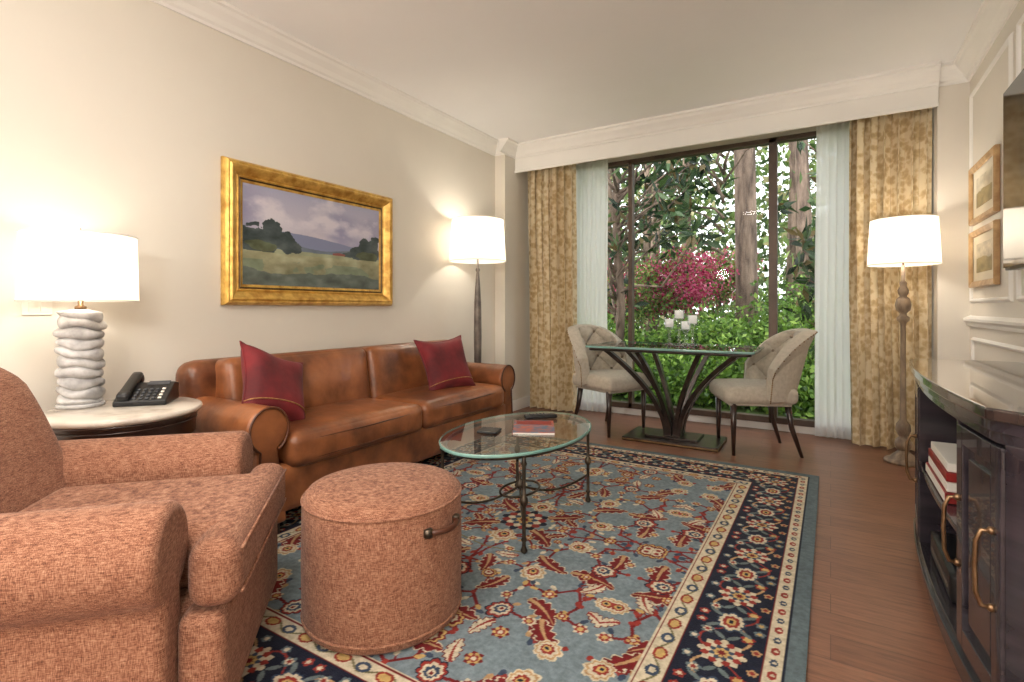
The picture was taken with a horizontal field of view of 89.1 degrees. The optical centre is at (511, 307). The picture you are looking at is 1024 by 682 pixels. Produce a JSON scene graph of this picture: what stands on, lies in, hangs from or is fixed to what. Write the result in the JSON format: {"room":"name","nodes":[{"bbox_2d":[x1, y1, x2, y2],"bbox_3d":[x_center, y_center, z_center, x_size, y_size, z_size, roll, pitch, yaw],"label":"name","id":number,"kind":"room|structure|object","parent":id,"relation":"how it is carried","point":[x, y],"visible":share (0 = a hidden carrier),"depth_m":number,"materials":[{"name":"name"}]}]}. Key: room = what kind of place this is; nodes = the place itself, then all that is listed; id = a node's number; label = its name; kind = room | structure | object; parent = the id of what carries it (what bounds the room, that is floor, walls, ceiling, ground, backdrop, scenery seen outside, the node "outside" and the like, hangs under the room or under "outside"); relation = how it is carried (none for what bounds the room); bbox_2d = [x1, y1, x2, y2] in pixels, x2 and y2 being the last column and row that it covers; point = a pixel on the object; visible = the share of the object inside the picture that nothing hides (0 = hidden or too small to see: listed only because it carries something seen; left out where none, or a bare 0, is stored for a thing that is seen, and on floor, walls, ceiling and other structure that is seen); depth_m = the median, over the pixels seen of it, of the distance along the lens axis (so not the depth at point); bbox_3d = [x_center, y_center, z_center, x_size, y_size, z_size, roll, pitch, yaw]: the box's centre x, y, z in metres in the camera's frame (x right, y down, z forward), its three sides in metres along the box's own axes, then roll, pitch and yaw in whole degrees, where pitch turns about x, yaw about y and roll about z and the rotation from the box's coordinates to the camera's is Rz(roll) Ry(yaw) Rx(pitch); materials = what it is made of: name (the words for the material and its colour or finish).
{"room":"hotel room","nodes":[
{"label":"hotel room","id":0,"kind":"room"},
{"bbox_2d":[0,0,494,411],"bbox_3d":[-1.788,-0.300,2.691,0.100,2.700,7.520,0,0,32],"label":"wall","id":1,"kind":"structure","parent":0,"point":[117,116],"depth_m":2.70,"materials":[{"name":"paint"}]},
{"bbox_2d":[21,301,51,314],"bbox_3d":[-2.016,-0.005,2.209,0.013,0.070,0.100,0,0,32],"label":"light switch","id":2,"kind":"object","parent":1,"relation":"attached to","point":[27,307],"visible":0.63,"depth_m":2.20,"materials":[{"name":"white plastic"}]},
{"bbox_2d":[221,156,392,305],"bbox_3d":[-1.251,-0.427,3.411,0.056,0.823,1.290,0,0,32],"label":"landscape painting","id":3,"kind":"object","parent":1,"relation":"attached to","point":[301,235],"visible":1,"depth_m":3.29,"materials":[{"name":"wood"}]},
{"bbox_2d":[150,0,497,155],"bbox_3d":[-1.872,-1.587,2.361,0.100,0.125,6.670,0,0,32],"label":"trim","id":4,"kind":"structure","parent":1,"relation":"attached to","point":[221,16],"depth_m":3.35,"materials":[{"name":"paint"}]},
{"bbox_2d":[495,139,504,155],"bbox_3d":[-0.147,-1.587,5.157,0.120,0.125,0.100,0,0,32],"label":"trim","id":5,"kind":"structure","parent":1,"relation":"attached to","point":[498,153],"depth_m":5.17,"materials":[{"name":"paint"}]},
{"bbox_2d":[499,138,517,158],"bbox_3d":[0.001,-1.587,5.189,0.100,0.125,0.310,0,0,32],"label":"trim","id":6,"kind":"structure","parent":1,"relation":"attached to","point":[507,146],"depth_m":5.12,"materials":[{"name":"paint"}]},
{"bbox_2d":[515,61,940,158],"bbox_3d":[1.448,-1.587,4.402,3.390,0.125,0.100,0,0,32],"label":"trim","id":7,"kind":"structure","parent":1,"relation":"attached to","point":[925,75],"depth_m":4.13,"materials":[{"name":"paint"}]},
{"bbox_2d":[495,155,529,400],"bbox_3d":[0.043,-0.300,5.468,0.120,2.700,0.630,0,0,32],"label":"wall","id":8,"kind":"structure","parent":0,"point":[512,302],"depth_m":5.31,"materials":[{"name":"paint"}]},
{"bbox_2d":[512,396,529,410],"bbox_3d":[0.101,0.995,5.433,0.016,0.110,0.630,0,0,32],"label":"baseboard","id":9,"kind":"structure","parent":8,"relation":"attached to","point":[520,403],"depth_m":5.41,"materials":[{"name":"paint"}]},
{"bbox_2d":[223,0,983,142],"bbox_3d":[-0.176,-1.700,1.703,3.880,0.100,7.520,0,0,32],"label":"ceiling","id":10,"kind":"structure","parent":0,"point":[519,71],"depth_m":3.27,"materials":[{"name":"paint"}]},
{"bbox_2d":[514,85,938,172],"bbox_3d":[1.482,-1.515,4.456,3.390,0.270,0.052,0,0,32],"label":"window valance","id":11,"kind":"object","parent":10,"relation":"attached to","point":[927,97],"visible":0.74,"depth_m":4.18,"materials":[{"name":"paint"}]},
{"bbox_2d":[528,164,576,411],"bbox_3d":[0.397,-0.216,5.338,0.560,2.508,0.119,0,0,34],"label":"curtain","id":12,"kind":"object","parent":11,"relation":"hanging from","point":[552,219],"visible":0.98,"depth_m":5.33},
{"bbox_2d":[576,121,849,164],"bbox_3d":[1.770,-1.550,4.850,2.850,0.200,0.120,0,0,32],"label":"header","id":13,"kind":"object","parent":11,"relation":"attached to","point":[807,129],"visible":0.02,"depth_m":4.72,"materials":[{"name":"paint"}]},
{"bbox_2d":[849,108,931,450],"bbox_3d":[2.791,-0.216,3.848,0.500,2.508,0.130,0,0,34],"label":"curtain","id":14,"kind":"object","parent":11,"relation":"hanging from","point":[890,156],"visible":0.8,"depth_m":3.88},
{"bbox_2d":[513,406,961,681],"bbox_3d":[-0.176,1.090,1.703,3.880,0.080,7.520,0,0,32],"label":"floor","id":15,"kind":"structure","parent":0,"point":[872,617],"depth_m":2.28,"materials":[{"name":"brown wood"}]},
{"bbox_2d":[44,397,202,440],"bbox_3d":[-1.577,0.728,2.116,0.550,0.645,0.550,0,0,32],"label":"side table","id":16,"kind":"object","parent":15,"relation":"on","point":[178,416],"visible":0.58,"depth_m":1.97,"materials":[{"name":"stone"}]},
{"bbox_2d":[14,228,139,409],"bbox_3d":[-1.781,0.037,2.147,0.399,0.733,0.399,0,0,32],"label":"table lamp","id":17,"kind":"object","parent":16,"relation":"on","point":[80,266],"visible":1,"depth_m":2.07,"materials":[{"name":"fabric"}]},
{"bbox_2d":[112,372,178,406],"bbox_3d":[-1.566,0.343,2.235,0.190,0.122,0.205,0,0,-19],"label":"desk telephone","id":18,"kind":"object","parent":16,"relation":"on","point":[135,392],"visible":1,"depth_m":2.19,"materials":[{"name":"black plastic"}]},
{"bbox_2d":[449,215,505,362],"bbox_3d":[-0.297,0.130,4.510,0.495,1.840,0.495,0,0,32],"label":"floor lamp","id":19,"kind":"object","parent":15,"relation":"on","point":[476,239],"visible":0.8,"depth_m":4.33,"materials":[{"name":"white fabric"}]},
{"bbox_2d":[240,432,818,681],"bbox_3d":[0.061,1.044,2.549,2.440,0.011,3.050,0,0,32],"label":"area rug","id":20,"kind":"object","parent":15,"relation":"on","point":[675,568],"visible":0.66,"depth_m":2.00,"materials":[{"name":"fabric"}]},
{"bbox_2d":[0,367,286,681],"bbox_3d":[-1.226,0.588,1.456,1.007,0.900,0.944,0,0,-15],"label":"armchair","id":21,"kind":"object","parent":20,"relation":"on","point":[153,558],"visible":1,"depth_m":1.23,"materials":[{"name":"fabric"}]},
{"bbox_2d":[20,463,284,606],"bbox_3d":[-1.063,0.640,1.499,0.665,0.165,0.710,0,0,-15],"label":"seat cushion","id":22,"kind":"object","parent":21,"relation":"on","point":[232,512],"depth_m":1.48,"materials":[{"name":"fabric"}]},
{"bbox_2d":[175,340,514,533],"bbox_3d":[-0.834,0.646,3.361,0.766,0.784,2.234,0,0,32],"label":"leather sofa","id":23,"kind":"object","parent":20,"relation":"on","point":[364,405],"visible":0.68,"depth_m":2.97,"materials":[{"name":"brown leather"}]},
{"bbox_2d":[239,341,305,420],"bbox_3d":[-1.206,0.395,2.639,0.247,0.468,0.482,0,0,34],"label":"throw pillow","id":24,"kind":"object","parent":23,"relation":"on","point":[268,379],"visible":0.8,"depth_m":2.57,"materials":[{"name":"red fabric"}]},
{"bbox_2d":[215,347,369,407],"bbox_3d":[-1.252,0.463,3.057,0.270,0.412,0.952,-9,-5,31],"label":"cushion","id":25,"kind":"object","parent":23,"relation":"on","point":[337,375],"depth_m":3.06,"materials":[{"name":"brown leather"}]},
{"bbox_2d":[278,398,421,466],"bbox_3d":[-1.021,0.668,2.936,0.636,0.210,0.923,0,0,32],"label":"seat cushion","id":26,"kind":"object","parent":23,"relation":"on","point":[334,431],"depth_m":2.74,"materials":[{"name":"brown leather"}]},
{"bbox_2d":[362,340,444,398],"bbox_3d":[-0.753,0.463,3.872,0.270,0.412,0.952,-9,-5,31],"label":"cushion","id":27,"kind":"object","parent":23,"relation":"on","point":[399,367],"depth_m":3.57,"materials":[{"name":"brown leather"}]},
{"bbox_2d":[375,382,503,428],"bbox_3d":[-0.541,0.668,3.721,0.636,0.210,0.923,0,0,32],"label":"seat cushion","id":28,"kind":"object","parent":23,"relation":"on","point":[448,408],"depth_m":3.50,"materials":[{"name":"brown leather"}]},
{"bbox_2d":[414,335,474,389],"bbox_3d":[-0.473,0.410,3.754,0.448,0.415,0.231,0,0,-43],"label":"throw pillow","id":29,"kind":"object","parent":23,"relation":"on","point":[445,364],"visible":0.91,"depth_m":3.67,"materials":[{"name":"red fabric"}]},
{"bbox_2d":[300,462,461,655],"bbox_3d":[-0.428,0.814,1.793,0.575,0.448,0.538,0,0,32],"label":"ottoman","id":30,"kind":"object","parent":20,"relation":"on","point":[381,543],"visible":1,"depth_m":1.58,"materials":[{"name":"fabric"}]},
{"bbox_2d":[439,411,591,553],"bbox_3d":[0.041,0.823,2.602,0.641,0.430,1.002,0,0,32],"label":"coffee table","id":31,"kind":"object","parent":20,"relation":"on","point":[520,483],"visible":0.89,"depth_m":2.54,"materials":[{"name":"clear glass"}]},
{"bbox_2d":[477,427,501,433],"bbox_3d":[-0.112,0.602,2.555,0.100,0.011,0.100,0,0,14],"label":"coaster","id":32,"kind":"object","parent":31,"relation":"on","point":[486,430],"visible":1,"depth_m":2.53,"materials":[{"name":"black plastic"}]},
{"bbox_2d":[512,420,554,434],"bbox_3d":[0.110,0.602,2.630,0.205,0.010,0.274,0,0,3],"label":"magazine","id":33,"kind":"object","parent":31,"relation":"on","point":[535,427],"visible":1,"depth_m":2.60,"materials":[{"name":"paper"}]},
{"bbox_2d":[524,413,556,418],"bbox_3d":[0.157,0.593,2.859,0.180,0.026,0.050,0,0,-13],"label":"remote control","id":34,"kind":"object","parent":31,"relation":"on","point":[544,415],"visible":1,"depth_m":2.84,"materials":[{"name":"black plastic"}]},
{"bbox_2d":[576,160,607,411],"bbox_3d":[0.772,-0.216,5.260,0.420,2.508,0.024,0,0,32],"label":"sheer curtain","id":35,"kind":"object","parent":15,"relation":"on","point":[591,178],"visible":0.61,"depth_m":5.24,"materials":[{"name":"white fabric"}]},
{"bbox_2d":[567,324,650,437],"bbox_3d":[0.804,0.602,4.566,0.660,0.903,0.696,0,0,-33],"label":"dining chair","id":36,"kind":"object","parent":15,"relation":"on","point":[597,371],"visible":0.91,"depth_m":4.44,"materials":[{"name":"beige fabric"}]},
{"bbox_2d":[585,341,764,452],"bbox_3d":[1.291,0.675,4.135,1.242,0.750,0.702,0,0,32],"label":"dining table","id":37,"kind":"object","parent":15,"relation":"on","point":[673,433],"visible":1,"depth_m":4.07,"materials":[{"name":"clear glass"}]},
{"bbox_2d":[664,310,697,345],"bbox_3d":[1.348,0.157,4.152,0.236,0.285,0.182,0,0,-5],"label":"candle holders","id":38,"kind":"object","parent":37,"relation":"on","point":[692,319],"visible":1,"depth_m":4.11,"materials":[{"name":"wax"}]},
{"bbox_2d":[611,407,814,434],"bbox_3d":[1.726,1.015,4.798,3.330,0.070,0.015,0,0,32],"label":"baseboard","id":39,"kind":"structure","parent":15,"relation":"on","point":[724,421],"depth_m":4.66,"materials":[{"name":"paint"}]},
{"bbox_2d":[709,328,817,457],"bbox_3d":[1.880,0.602,3.870,0.696,0.903,0.660,0,0,7],"label":"dining chair","id":40,"kind":"object","parent":15,"relation":"on","point":[771,379],"visible":0.99,"depth_m":3.67,"materials":[{"name":"beige fabric"}]},
{"bbox_2d":[815,122,850,439],"bbox_3d":[2.618,-0.216,4.129,0.370,2.508,0.024,0,0,32],"label":"sheer curtain","id":41,"kind":"object","parent":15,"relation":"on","point":[832,325],"visible":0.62,"depth_m":4.17,"materials":[{"name":"white fabric"}]},
{"bbox_2d":[867,214,941,466],"bbox_3d":[2.657,0.210,3.532,0.413,1.680,0.413,0,0,32],"label":"floor lamp","id":42,"kind":"object","parent":15,"relation":"on","point":[902,241],"visible":0.94,"depth_m":3.46,"materials":[{"name":"white fabric"}]},
{"bbox_2d":[905,358,1023,681],"bbox_3d":[1.636,0.640,1.671,0.526,0.820,1.480,0,0,32],"label":"media console","id":43,"kind":"object","parent":15,"relation":"on","point":[977,406],"visible":1,"depth_m":1.34,"materials":[{"name":"paint"}]},
{"bbox_2d":[922,468,956,532],"bbox_3d":[1.633,0.641,1.641,0.470,0.018,0.705,0,0,32],"label":"shelf","id":44,"kind":"object","parent":43,"relation":"attached to","point":[951,515],"depth_m":1.69,"materials":[{"name":"paint"}]},
{"bbox_2d":[926,441,956,504],"bbox_3d":[1.588,0.568,1.795,0.207,0.124,0.400,0,0,32],"label":"stacked books","id":45,"kind":"object","parent":43,"relation":"on","point":[941,466],"visible":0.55,"depth_m":1.78,"materials":[{"name":"paper"}]},
{"bbox_2d":[932,82,969,359],"bbox_3d":[3.118,-0.300,3.719,0.170,2.700,0.400,0,0,32],"label":"wall","id":46,"kind":"structure","parent":0,"point":[950,119],"depth_m":3.56,"materials":[{"name":"paint"}]},
{"bbox_2d":[970,0,1023,361],"bbox_3d":[1.435,-0.300,0.716,0.100,2.700,7.520,0,0,32],"label":"wall","id":47,"kind":"structure","parent":0,"point":[988,99],"depth_m":2.94,"materials":[{"name":"paint"}]},
{"bbox_2d":[939,61,969,86],"bbox_3d":[2.987,-1.587,3.506,0.170,0.125,0.100,0,0,32],"label":"trim","id":48,"kind":"structure","parent":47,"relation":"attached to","point":[950,74],"depth_m":3.52,"materials":[{"name":"paint"}]},
{"bbox_2d":[968,144,999,225],"bbox_3d":[2.841,-0.720,3.138,0.028,0.370,0.620,0,0,32],"label":"framed print","id":49,"kind":"object","parent":47,"relation":"attached to","point":[984,176],"visible":1,"depth_m":3.10,"materials":[{"name":"brown wood"}]},
{"bbox_2d":[968,219,999,287],"bbox_3d":[2.841,-0.310,3.138,0.028,0.360,0.620,0,0,32],"label":"framed print","id":50,"kind":"object","parent":47,"relation":"attached to","point":[984,242],"visible":1,"depth_m":3.10,"materials":[{"name":"brown wood"}]},
{"bbox_2d":[954,0,1019,80],"bbox_3d":[1.240,-1.587,0.589,0.100,0.125,6.900,0,0,32],"label":"trim","id":51,"kind":"structure","parent":47,"relation":"attached to","point":[992,15],"depth_m":3.00,"materials":[{"name":"paint"}]},
{"bbox_2d":[969,32,1012,302],"bbox_3d":[2.807,-0.725,3.065,0.016,1.390,0.920,0,0,32],"label":"frame","id":52,"kind":"object","parent":47,"relation":"attached to","point":[1009,41],"visible":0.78,"depth_m":2.97,"materials":[{"name":"paint"}]},
{"bbox_2d":[963,315,1023,332],"bbox_3d":[1.268,0.085,0.572,0.035,0.070,6.900,0,0,32],"label":"trim","id":53,"kind":"structure","parent":47,"relation":"attached to","point":[998,323],"depth_m":2.84,"materials":[{"name":"paint"}]},
{"bbox_2d":[971,337,1023,359],"bbox_3d":[2.674,0.520,2.848,0.016,0.660,1.350,0,0,32],"label":"frame","id":54,"kind":"object","parent":47,"relation":"attached to","point":[1020,349],"visible":0.41,"depth_m":2.94,"materials":[{"name":"paint"}]},
{"bbox_2d":[1003,69,1023,270],"bbox_3d":[1.996,-0.605,1.826,0.094,0.860,1.500,0,0,32],"label":"television","id":55,"kind":"object","parent":47,"relation":"attached to","point":[1013,97],"visible":1,"depth_m":2.34,"materials":[{"name":"black plastic"}]},
{"bbox_2d":[1016,13,1023,301],"bbox_3d":[2.052,-0.725,1.833,0.016,1.390,1.770,0,0,32],"label":"frame","id":56,"kind":"object","parent":47,"relation":"attached to","point":[1019,297],"visible":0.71,"depth_m":2.56,"materials":[{"name":"paint"}]},
{"bbox_3d":[1.770,1.015,4.850,2.850,0.070,0.120,0,0,32],"label":"sill","id":57,"kind":"structure","parent":0,"visible":0},
{"bbox_2d":[612,400,814,427],"bbox_3d":[1.723,0.955,4.773,2.850,0.050,0.080,0,0,32],"label":"rail","id":58,"kind":"object","parent":57,"relation":"on","point":[623,404],"visible":0.29,"depth_m":4.61,"materials":[{"name":"brown metal"}]},
{"bbox_2d":[628,160,634,407],"bbox_3d":[1.173,-0.235,5.110,0.040,2.430,0.080,0,0,32],"label":"mullion","id":59,"kind":"object","parent":58,"relation":"on","point":[631,167],"visible":0.78,"depth_m":5.08,"materials":[{"name":"brown metal"}]},
{"bbox_2d":[769,138,777,421],"bbox_3d":[2.239,-0.235,4.457,0.065,2.430,0.080,0,0,32],"label":"mullion","id":60,"kind":"object","parent":58,"relation":"on","point":[773,146],"visible":0.6,"depth_m":4.42,"materials":[{"name":"brown metal"}]},
{"bbox_2d":[608,131,815,168],"bbox_3d":[1.723,-1.430,4.773,2.850,0.040,0.080,0,0,32],"label":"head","id":61,"kind":"object","parent":60,"relation":"on","point":[807,135],"visible":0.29,"depth_m":4.68},
{"label":"outside","id":62,"kind":"structure","parent":0,"visible":0},
{"bbox_2d":[612,391,814,419],"bbox_3d":[5.905,1.235,13.464,24.000,0.130,18.870,0,0,32],"label":"ground","id":63,"kind":"structure","parent":62,"point":[616,397],"depth_m":6.12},
{"bbox_2d":[607,260,674,334],"bbox_3d":[1.940,0.152,9.926,2.518,2.044,1.333,0,0,35],"label":"bush","id":64,"kind":"object","parent":63,"relation":"on","point":[626,317],"visible":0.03,"depth_m":9.64,"materials":[{"name":"green plant"}]},
{"bbox_2d":[607,312,677,355],"bbox_3d":[1.370,0.733,8.034,1.723,1.434,1.885,0,0,-18],"label":"shrub","id":65,"kind":"object","parent":63,"relation":"on","point":[654,335],"visible":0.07,"depth_m":7.54,"materials":[{"name":"green plant"}]},
{"bbox_2d":[613,338,681,404],"bbox_3d":[1.308,0.823,6.853,2.238,0.975,1.352,0,0,32],"label":"shrub","id":66,"kind":"object","parent":63,"relation":"on","point":[676,395],"visible":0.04,"depth_m":6.25,"materials":[{"name":"green plant"}]},
{"bbox_2d":[647,162,660,339],"bbox_3d":[3.174,-2.829,11.543,0.390,8.005,0.228,0,0,32],"label":"bare tree","id":67,"kind":"object","parent":63,"relation":"on","point":[653,255],"visible":0.07,"depth_m":11.46,"materials":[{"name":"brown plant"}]},
{"bbox_2d":[607,155,738,340],"bbox_3d":[1.716,-1.237,7.303,2.536,4.820,2.558,0,0,32],"label":"magnolia tree","id":68,"kind":"object","parent":63,"relation":"on","point":[617,241],"visible":0.3,"depth_m":7.15,"materials":[{"name":"green plant"}]},
{"bbox_2d":[607,235,739,338],"bbox_3d":[2.623,-0.007,8.979,2.406,2.362,1.230,0,0,23],"label":"bush","id":69,"kind":"object","parent":63,"relation":"on","point":[674,297],"visible":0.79,"depth_m":8.71,"materials":[{"name":"pink plant"}]},
{"bbox_2d":[627,353,740,409],"bbox_3d":[2.002,0.913,6.475,1.999,0.894,1.432,0,0,32],"label":"shrub","id":70,"kind":"object","parent":63,"relation":"on","point":[675,370],"visible":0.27,"depth_m":6.16,"materials":[{"name":"green plant"}]},
{"bbox_2d":[637,311,734,384],"bbox_3d":[2.379,0.729,7.949,2.052,1.382,1.526,0,0,32],"label":"shrub","id":71,"kind":"object","parent":63,"relation":"on","point":[666,332],"visible":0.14,"depth_m":7.61,"materials":[{"name":"green plant"}]},
{"bbox_2d":[608,139,815,342],"bbox_3d":[5.073,-3.261,13.696,16.852,9.383,8.176,0,0,30],"label":"woodland","id":72,"kind":"object","parent":63,"relation":"on","point":[790,222],"visible":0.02,"depth_m":12.87,"materials":[{"name":"green plant"}]},
{"bbox_2d":[681,245,768,333],"bbox_3d":[3.713,0.015,9.299,1.732,2.319,1.479,0,0,32],"label":"bush","id":73,"kind":"object","parent":63,"relation":"on","point":[726,287],"visible":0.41,"depth_m":9.10,"materials":[{"name":"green plant"}]},
{"bbox_2d":[677,301,779,396],"bbox_3d":[2.787,0.595,6.879,1.964,1.399,1.445,0,0,32],"label":"shrub","id":74,"kind":"object","parent":63,"relation":"on","point":[720,337],"visible":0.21,"depth_m":6.94,"materials":[{"name":"green plant"}]},
{"bbox_2d":[732,148,758,337],"bbox_3d":[3.768,-2.322,8.482,2.546,7.019,0.717,0,0,32],"label":"oak tree","id":75,"kind":"object","parent":63,"relation":"on","point":[746,264],"visible":0.21,"depth_m":8.32,"materials":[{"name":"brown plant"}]},
{"bbox_2d":[702,337,814,414],"bbox_3d":[3.176,0.799,6.067,1.917,1.007,1.378,0,0,32],"label":"shrub","id":76,"kind":"object","parent":63,"relation":"on","point":[739,365],"visible":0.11,"depth_m":5.86,"materials":[{"name":"green plant"}]},
{"bbox_2d":[703,280,814,361],"bbox_3d":[3.857,0.504,6.931,2.327,1.764,1.518,0,0,32],"label":"shrub","id":77,"kind":"object","parent":63,"relation":"on","point":[783,302],"visible":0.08,"depth_m":6.93,"materials":[{"name":"green plant"}]},
{"bbox_2d":[719,265,814,357],"bbox_3d":[4.392,0.415,8.130,2.154,2.319,1.500,0,0,32],"label":"shrub","id":78,"kind":"object","parent":63,"relation":"on","point":[795,286],"visible":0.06,"depth_m":8.14,"materials":[{"name":"green plant"}]},
{"bbox_2d":[766,358,814,418],"bbox_3d":[3.662,0.924,5.616,2.127,0.943,1.267,0,0,32],"label":"shrub","id":79,"kind":"object","parent":63,"relation":"on","point":[797,411],"visible":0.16,"depth_m":5.56,"materials":[{"name":"green plant"}]},
{"bbox_2d":[782,299,814,358],"bbox_3d":[4.373,0.636,6.116,2.226,1.732,1.560,0,0,32],"label":"shrub","id":80,"kind":"object","parent":63,"relation":"on","point":[799,323],"visible":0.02,"depth_m":6.11,"materials":[{"name":"green plant"}]},
{"bbox_2d":[782,140,815,352],"bbox_3d":[3.869,-1.086,5.593,1.794,4.518,2.100,0,0,32],"label":"magnolia tree","id":81,"kind":"object","parent":63,"relation":"on","point":[807,245],"visible":0.05,"depth_m":5.80,"materials":[{"name":"green plant"}]},
{"bbox_2d":[793,140,811,324],"bbox_3d":[5.818,-2.829,10.509,0.420,8.009,0.285,0,0,32],"label":"bare tree","id":82,"kind":"object","parent":63,"relation":"on","point":[801,160],"visible":0.24,"depth_m":10.39,"materials":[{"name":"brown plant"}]},
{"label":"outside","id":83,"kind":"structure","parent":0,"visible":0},
{"bbox_2d":[643,148,797,255],"bbox_3d":[3.071,-2.386,7.393,2.788,3.286,1.357,0,0,32],"label":"magnolia tree","id":84,"kind":"object","parent":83,"point":[782,207],"visible":0.17,"depth_m":7.41,"materials":[{"name":"green plant"}]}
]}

